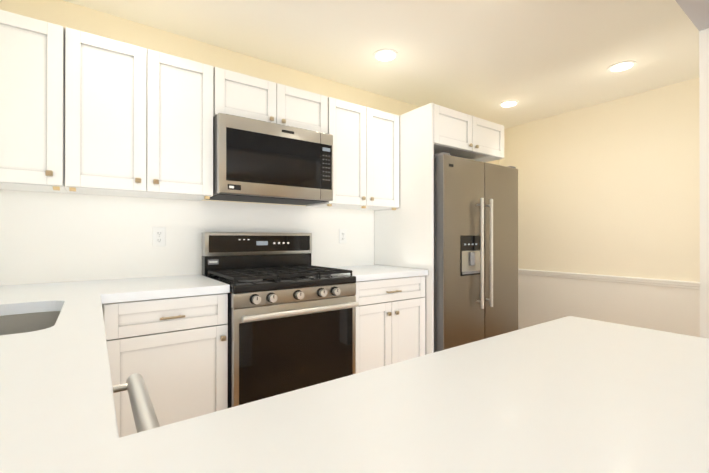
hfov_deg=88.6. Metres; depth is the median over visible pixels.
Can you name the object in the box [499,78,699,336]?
wall
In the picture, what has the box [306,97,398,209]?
upper cabinet
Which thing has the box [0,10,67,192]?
upper cabinet
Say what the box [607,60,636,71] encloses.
recessed light
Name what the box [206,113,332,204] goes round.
microwave
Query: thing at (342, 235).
outlet
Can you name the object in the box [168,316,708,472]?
countertop
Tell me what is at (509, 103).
recessed light
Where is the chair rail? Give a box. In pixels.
[518,269,699,289]
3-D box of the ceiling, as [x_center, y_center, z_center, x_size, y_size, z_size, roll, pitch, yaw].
[0.823,-1.298,-0.042,6.700,0.060,6.200,0,0,-36]
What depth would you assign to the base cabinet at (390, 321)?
2.47 m
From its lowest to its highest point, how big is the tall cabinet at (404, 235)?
2.135 m
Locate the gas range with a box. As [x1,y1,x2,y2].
[202,232,358,407]
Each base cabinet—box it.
[102,293,227,437]
[355,276,424,373]
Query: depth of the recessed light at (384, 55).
2.51 m
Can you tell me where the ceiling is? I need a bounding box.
[63,0,698,128]
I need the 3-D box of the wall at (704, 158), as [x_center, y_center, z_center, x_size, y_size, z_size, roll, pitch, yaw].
[1.130,-0.054,1.238,4.500,2.420,0.145,0,0,-36]
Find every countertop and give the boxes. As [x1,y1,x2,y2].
[0,279,187,472]
[112,274,229,301]
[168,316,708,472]
[329,265,427,281]
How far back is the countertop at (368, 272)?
2.55 m
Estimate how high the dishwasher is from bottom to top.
0.872 m
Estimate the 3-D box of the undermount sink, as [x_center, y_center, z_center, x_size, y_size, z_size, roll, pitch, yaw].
[-1.105,0.388,1.048,0.460,0.212,0.620,0,0,-36]
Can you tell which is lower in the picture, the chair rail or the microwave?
the chair rail
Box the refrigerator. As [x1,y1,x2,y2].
[434,152,517,351]
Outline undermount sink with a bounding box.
[0,311,60,334]
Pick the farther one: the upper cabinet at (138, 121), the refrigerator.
the refrigerator
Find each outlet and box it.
[152,227,165,245]
[339,229,345,242]
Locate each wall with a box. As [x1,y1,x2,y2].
[0,0,498,285]
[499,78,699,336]
[675,0,708,338]
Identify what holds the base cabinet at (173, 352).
on the floor
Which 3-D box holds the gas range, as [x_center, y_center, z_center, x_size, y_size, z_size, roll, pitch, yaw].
[-0.464,0.566,2.254,0.756,1.186,0.712,0,0,-36]
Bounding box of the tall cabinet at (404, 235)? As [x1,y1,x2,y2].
[374,103,503,354]
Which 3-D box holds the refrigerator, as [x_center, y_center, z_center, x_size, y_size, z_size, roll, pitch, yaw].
[0.841,0.277,3.145,0.970,1.770,0.780,0,0,-36]
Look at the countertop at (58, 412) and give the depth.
0.54 m
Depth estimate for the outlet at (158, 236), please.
2.19 m
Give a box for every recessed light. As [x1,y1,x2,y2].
[373,49,397,61]
[499,100,518,107]
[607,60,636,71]
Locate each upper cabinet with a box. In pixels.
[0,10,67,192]
[64,27,212,200]
[213,67,327,133]
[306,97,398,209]
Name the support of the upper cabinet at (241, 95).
attached to the wall at (49, 237)
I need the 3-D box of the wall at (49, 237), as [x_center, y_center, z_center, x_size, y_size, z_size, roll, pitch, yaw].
[-0.148,-0.049,3.014,4.700,2.420,0.100,0,0,-36]
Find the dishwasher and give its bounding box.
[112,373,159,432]
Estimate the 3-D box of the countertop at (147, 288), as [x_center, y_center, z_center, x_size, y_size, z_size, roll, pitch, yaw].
[-0.993,0.263,1.902,0.506,0.040,0.711,0,0,-36]

